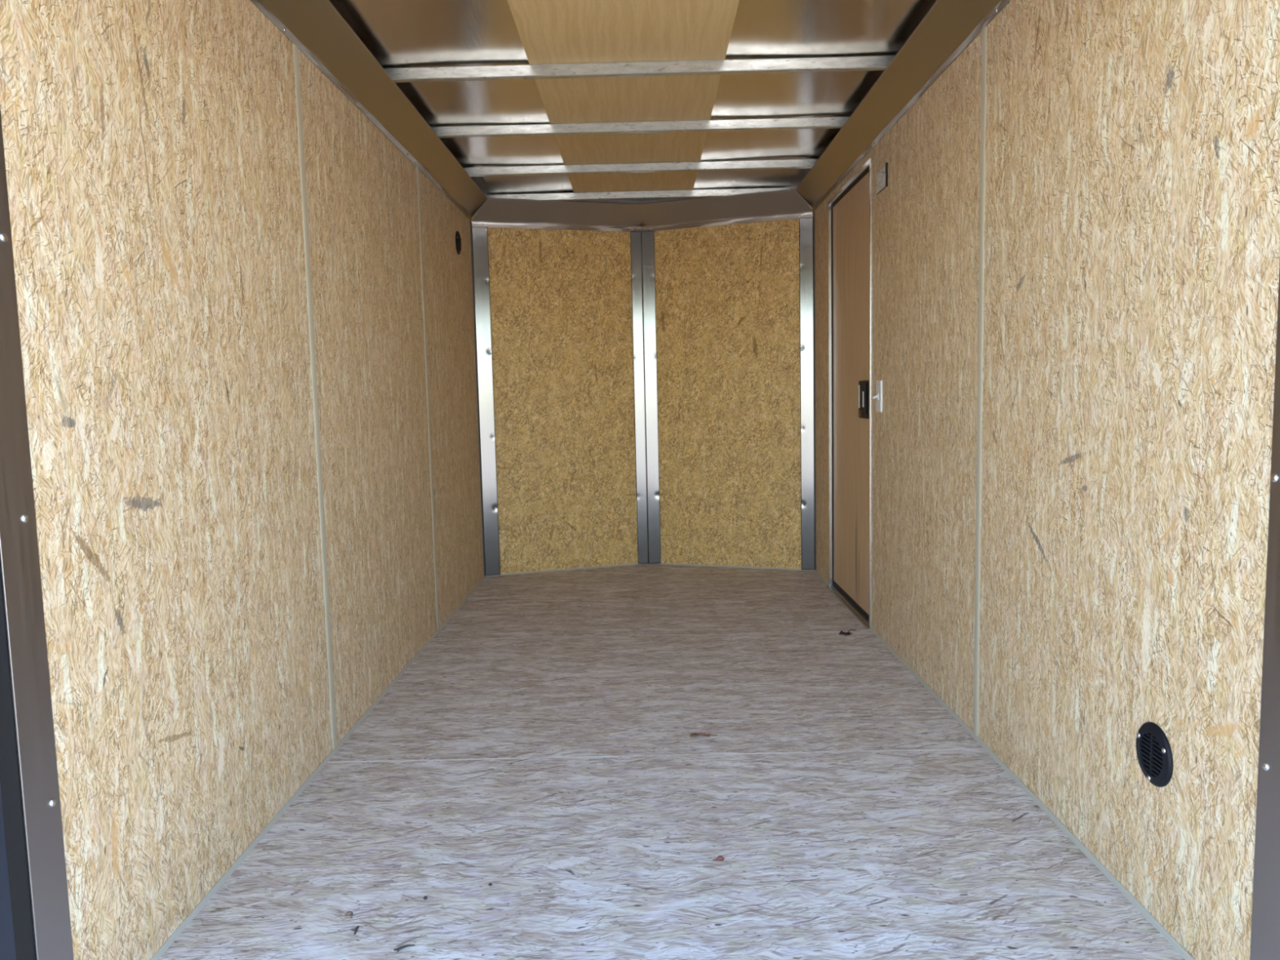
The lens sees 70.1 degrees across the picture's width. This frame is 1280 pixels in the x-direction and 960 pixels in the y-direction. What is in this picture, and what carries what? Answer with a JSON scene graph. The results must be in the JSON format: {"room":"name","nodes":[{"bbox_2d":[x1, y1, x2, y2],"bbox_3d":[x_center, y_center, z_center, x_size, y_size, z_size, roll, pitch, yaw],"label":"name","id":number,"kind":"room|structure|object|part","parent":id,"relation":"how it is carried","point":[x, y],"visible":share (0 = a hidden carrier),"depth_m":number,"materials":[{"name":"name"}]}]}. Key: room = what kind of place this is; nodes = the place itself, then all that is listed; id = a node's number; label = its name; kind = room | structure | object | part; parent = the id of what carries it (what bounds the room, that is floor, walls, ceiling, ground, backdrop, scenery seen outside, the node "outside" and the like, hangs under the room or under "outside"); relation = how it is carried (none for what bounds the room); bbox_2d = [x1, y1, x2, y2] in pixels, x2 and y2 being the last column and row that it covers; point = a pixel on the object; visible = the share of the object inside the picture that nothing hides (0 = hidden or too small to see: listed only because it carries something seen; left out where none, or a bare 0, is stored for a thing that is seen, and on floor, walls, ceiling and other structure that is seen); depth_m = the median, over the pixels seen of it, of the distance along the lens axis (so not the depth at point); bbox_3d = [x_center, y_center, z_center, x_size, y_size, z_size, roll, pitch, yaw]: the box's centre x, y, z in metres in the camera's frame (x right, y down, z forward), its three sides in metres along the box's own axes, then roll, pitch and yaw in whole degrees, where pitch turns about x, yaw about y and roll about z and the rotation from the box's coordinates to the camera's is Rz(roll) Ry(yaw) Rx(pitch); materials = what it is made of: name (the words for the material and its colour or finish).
{"room":"cargo space","nodes":[
{"label":"cargo space","id":0,"kind":"room"},
{"bbox_2d":[0,0,484,959],"bbox_3d":[-0.857,-0.304,2.847,0.066,2.030,3.600,-1,5,0],"label":"wall","id":1,"kind":"structure","parent":0,"point":[246,313],"depth_m":1.76,"materials":[{"name":"beige wood"}]},
{"bbox_2d":[0,785,16,959],"bbox_3d":[-0.865,-0.136,1.085,0.060,2.030,0.079,-1,5,0],"label":"trim","id":2,"kind":"structure","parent":1,"relation":"attached to","point":[7,945],"depth_m":1.18,"materials":[{"name":"grey paint"}]},
{"bbox_2d":[0,568,35,959],"bbox_3d":[-0.839,-0.064,1.148,0.009,1.793,0.036,-1,5,0],"label":"trim","id":3,"kind":"structure","parent":1,"relation":"attached to","point":[9,769],"depth_m":1.20,"materials":[{"name":"black metal"}]},
{"bbox_2d":[0,106,73,959],"bbox_3d":[-0.830,-0.077,1.200,0.006,1.807,0.072,-1,5,0],"label":"trim","id":4,"kind":"structure","parent":1,"relation":"attached to","point":[19,544],"depth_m":1.23,"materials":[{"name":"metal"}]},
{"bbox_3d":[-0.836,-0.138,1.771,0.010,1.823,1.116,-1,5,0],"label":"panel","id":5,"kind":"part","parent":1,"relation":"part of","materials":[{"name":"beige wood"}]},
{"bbox_2d":[149,575,486,959],"bbox_3d":[-0.802,0.659,2.979,0.009,0.009,3.471,-1,5,0],"label":"baseboard","id":6,"kind":"structure","parent":1,"relation":"attached to","point":[192,915],"depth_m":2.04,"materials":[{"name":"beige"}]},
{"bbox_3d":[-0.831,-0.249,2.937,0.010,1.823,1.215,-1,5,0],"label":"panel","id":7,"kind":"part","parent":1,"relation":"part of","materials":[{"name":"beige wood"}]},
{"bbox_2d":[250,0,487,221],"bbox_3d":[-0.799,-1.173,2.804,0.097,0.100,3.468,-1,5,0],"label":"trim","id":8,"kind":"structure","parent":1,"relation":"attached to","point":[316,27],"depth_m":2.69,"materials":[{"name":"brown metal"}]},
{"bbox_3d":[-0.827,-0.358,4.083,0.010,1.823,1.079,-1,5,0],"label":"panel","id":9,"kind":"part","parent":1,"relation":"part of","materials":[{"name":"beige wood"}]},
{"bbox_2d":[455,231,461,254],"bbox_3d":[-0.832,-1.090,4.191,0.010,0.106,0.106,-1,5,0],"label":"air vent","id":10,"kind":"object","parent":1,"relation":"in","point":[458,240],"visible":1,"depth_m":4.17,"materials":[{"name":"black plastic"}]},
{"bbox_2d":[328,0,937,200],"bbox_3d":[-0.003,-1.315,2.899,1.834,0.066,3.920,-1,5,0],"label":"ceiling","id":11,"kind":"structure","parent":0,"point":[397,33],"depth_m":2.93,"materials":[{"name":"metal"}]},
{"bbox_2d":[506,0,739,192],"bbox_3d":[-0.039,-1.280,2.892,0.592,0.003,3.600,-1,5,0],"label":"strip","id":12,"kind":"object","parent":11,"relation":"attached to","point":[550,31],"visible":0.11,"depth_m":2.91,"materials":[{"name":"beige wood"}]},
{"bbox_2d":[487,186,790,200],"bbox_3d":[-0.005,-1.419,4.541,1.504,0.034,0.032,-1,5,0],"label":"bow","id":13,"kind":"object","parent":11,"relation":"attached to","point":[686,193],"visible":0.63,"depth_m":4.53,"materials":[{"name":"metal"}]},
{"bbox_2d":[382,55,895,82],"bbox_3d":[-0.003,-1.251,2.778,1.634,0.034,0.032,-1,5,0],"label":"bow","id":14,"kind":"object","parent":11,"relation":"attached to","point":[871,63],"visible":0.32,"depth_m":2.77,"materials":[{"name":"metal"}]},
{"bbox_2d":[430,116,849,137],"bbox_3d":[0.000,-1.309,3.386,1.634,0.034,0.032,-1,5,0],"label":"bow","id":15,"kind":"object","parent":11,"relation":"attached to","point":[820,122],"visible":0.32,"depth_m":3.37,"materials":[{"name":"metal"}]},
{"bbox_2d":[462,158,818,176],"bbox_3d":[0.002,-1.367,3.993,1.634,0.034,0.032,-1,5,0],"label":"bow","id":16,"kind":"object","parent":11,"relation":"attached to","point":[780,163],"visible":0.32,"depth_m":3.98,"materials":[{"name":"metal"}]},
{"bbox_2d":[471,186,813,573],"bbox_3d":[0.027,-0.504,4.747,1.846,2.030,0.371,-1,5,0],"label":"wall","id":17,"kind":"structure","parent":0,"point":[727,296],"depth_m":4.74,"materials":[{"name":"yellow"}]},
{"bbox_2d":[470,221,500,576],"bbox_3d":[-0.789,-0.394,4.625,0.094,1.783,0.030,-5,7,-34],"label":"trim","id":18,"kind":"structure","parent":17,"relation":"attached to","point":[478,235],"depth_m":4.62,"materials":[{"name":"metal"}]},
{"bbox_3d":[-0.818,-0.392,4.604,0.002,1.783,0.035,-1,5,0],"label":"leg","id":19,"kind":"part","parent":18,"relation":"part of","materials":[{"name":"grey metal"}]},
{"bbox_3d":[-0.398,-0.431,4.754,0.879,1.823,0.010,-3,6,-17],"label":"panel","id":20,"kind":"part","parent":17,"relation":"part of","materials":[{"name":"beige wood"}]},
{"bbox_2d":[471,188,813,231],"bbox_3d":[0.007,-1.340,4.607,1.688,0.145,0.366,-1,5,0],"label":"trim","id":21,"kind":"structure","parent":17,"relation":"attached to","point":[787,204],"depth_m":4.61,"materials":[{"name":"silver metal"}]},
{"bbox_2d":[630,231,661,564],"bbox_3d":[0.032,-0.425,4.856,0.125,1.763,0.006,-1,5,3],"label":"trim","id":22,"kind":"structure","parent":17,"relation":"attached to","point":[642,242],"depth_m":4.85,"materials":[{"name":"metal"}]},
{"bbox_2d":[485,562,813,576],"bbox_3d":[0.048,0.466,4.812,1.696,0.008,0.306,-1,5,0],"label":"baseboard","id":23,"kind":"structure","parent":17,"relation":"attached to","point":[661,562],"depth_m":4.81,"materials":[{"name":"beige"}]},
{"bbox_3d":[0.452,-0.449,4.730,0.894,1.823,0.010,1,6,20],"label":"panel","id":24,"kind":"part","parent":17,"relation":"part of","materials":[{"name":"beige wood"}]},
{"bbox_2d":[799,211,816,570],"bbox_3d":[0.848,-0.427,4.576,0.085,1.783,0.030,3,7,38],"label":"trim","id":25,"kind":"structure","parent":17,"relation":"attached to","point":[806,225],"depth_m":4.58,"materials":[{"name":"metal"}]},
{"bbox_3d":[0.873,-0.426,4.558,0.002,1.783,0.035,-1,5,0],"label":"leg","id":26,"kind":"part","parent":25,"relation":"part of","materials":[{"name":"grey metal"}]},
{"bbox_2d":[158,564,1185,959],"bbox_3d":[0.042,0.653,3.081,1.814,0.040,3.890,-1,5,0],"label":"floor","id":27,"kind":"structure","parent":0,"point":[540,748],"depth_m":2.01,"materials":[{"name":"grey wood"}]},
{"bbox_2d":[344,911,353,918],"bbox_3d":[-0.522,0.780,1.636,0.015,0.006,0.015,-1,5,0],"label":"cap","id":28,"kind":"object","parent":27,"relation":"on","point":[348,914],"visible":1,"depth_m":1.64,"materials":[{"name":"brown"}]},
{"bbox_2d":[351,925,359,934],"bbox_3d":[-0.498,0.786,1.592,0.012,0.004,0.022,-1,5,0],"label":"twig","id":29,"kind":"object","parent":27,"relation":"on","point":[357,927],"visible":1,"depth_m":1.59,"materials":[{"name":"grey"}]},
{"bbox_2d":[393,944,414,951],"bbox_3d":[-0.397,0.788,1.537,0.035,0.005,0.009,-5,6,-31],"label":"twig","id":30,"kind":"object","parent":27,"relation":"on","point":[398,948],"visible":1,"depth_m":1.54,"materials":[{"name":"grey wood"}]},
{"bbox_2d":[689,732,717,737],"bbox_3d":[0.172,0.686,2.461,0.075,0.008,0.026,-1,5,3],"label":"dry leaf","id":31,"kind":"object","parent":27,"relation":"on","point":[698,733],"visible":1,"depth_m":2.46,"materials":[{"name":"brown plant"}]},
{"bbox_2d":[712,855,724,860],"bbox_3d":[0.155,0.747,1.802,0.023,0.008,0.009,-1,5,0],"label":"husk","id":32,"kind":"object","parent":27,"relation":"on","point":[718,858],"visible":1,"depth_m":1.80,"materials":[{"name":"red"}]},
{"bbox_2d":[838,629,854,635],"bbox_3d":[0.780,0.573,3.444,0.043,0.018,0.065,3,7,39],"label":"dry leaf","id":33,"kind":"object","parent":27,"relation":"on","point":[848,633],"visible":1,"depth_m":3.44,"materials":[{"name":"grey"}]},
{"bbox_3d":[0.774,0.575,3.435,0.041,0.017,0.045,2,7,34],"label":"blade","id":34,"kind":"part","parent":33,"relation":"part of","materials":[{"name":"grey plant"}]},
{"bbox_2d":[813,0,1279,959],"bbox_3d":[0.894,-0.341,2.822,0.066,2.030,3.570,-1,5,0],"label":"wall","id":35,"kind":"structure","parent":0,"point":[1076,223],"depth_m":1.73,"materials":[{"name":"beige wood"}]},
{"bbox_3d":[0.878,-0.426,4.387,0.010,1.823,0.376,-1,5,0],"label":"panel","id":36,"kind":"part","parent":35,"relation":"part of","materials":[{"name":"beige wood"}]},
{"bbox_2d":[826,157,871,629],"bbox_3d":[0.888,-0.341,3.814,0.066,1.763,0.781,-1,5,0],"label":"door","id":37,"kind":"structure","parent":35,"relation":"in","point":[850,210],"depth_m":3.81,"materials":[{"name":"wood"}]},
{"bbox_3d":[0.856,-1.248,3.728,0.010,0.060,0.781,-1,5,0],"label":"panel","id":38,"kind":"part","parent":35,"relation":"part of","materials":[{"name":"beige wood"}]},
{"bbox_2d":[872,380,882,412],"bbox_3d":[0.855,-0.302,3.298,0.028,0.115,0.070,-1,5,0],"label":"light switch","id":39,"kind":"object","parent":35,"relation":"attached to","point":[878,397],"visible":1,"depth_m":3.29,"materials":[{"name":"white plastic"}]},
{"bbox_2d":[875,380,882,412],"bbox_3d":[0.865,-0.302,3.298,0.008,0.115,0.070,-1,5,0],"label":"switch plate","id":40,"kind":"object","parent":35,"relation":"attached to","point":[878,383],"depth_m":3.28,"materials":[{"name":"white plastic"}]},
{"bbox_2d":[875,162,888,195],"bbox_3d":[0.849,-1.057,3.204,0.006,0.080,0.144,-1,5,0],"label":"metal plate","id":41,"kind":"object","parent":35,"relation":"attached to","point":[882,175],"visible":1,"depth_m":3.19,"materials":[{"name":"metal"}]},
{"bbox_2d":[795,0,1009,211],"bbox_3d":[0.797,-1.206,2.776,0.097,0.100,3.432,-1,5,0],"label":"trim","id":42,"kind":"structure","parent":35,"relation":"attached to","point":[949,26],"depth_m":2.77,"materials":[{"name":"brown metal"}]},
{"bbox_3d":[0.872,-0.282,2.872,0.010,1.823,1.105,-1,5,0],"label":"panel","id":43,"kind":"part","parent":35,"relation":"part of","materials":[{"name":"beige wood"}]},
{"bbox_2d":[813,569,1195,959],"bbox_3d":[0.884,0.623,2.951,0.009,0.009,3.434,-1,5,0],"label":"baseboard","id":44,"kind":"structure","parent":35,"relation":"attached to","point":[1113,879],"depth_m":1.91,"materials":[{"name":"beige"}]},
{"bbox_3d":[0.868,-0.176,1.761,0.010,1.823,1.116,-1,5,0],"label":"panel","id":45,"kind":"part","parent":35,"relation":"part of","materials":[{"name":"beige wood"}]},
{"bbox_2d":[1136,721,1173,786],"bbox_3d":[0.870,0.466,1.550,0.010,0.106,0.106,-1,5,0],"label":"air vent","id":46,"kind":"object","parent":35,"relation":"in","point":[1153,750],"visible":1,"depth_m":1.54,"materials":[{"name":"black plastic"}]},
{"bbox_2d":[1249,265,1279,959],"bbox_3d":[0.857,-0.115,1.194,0.006,1.807,0.080,-1,5,0],"label":"trim","id":47,"kind":"structure","parent":35,"relation":"attached to","point":[1265,915],"depth_m":1.25,"materials":[{"name":"metal"}]}
]}

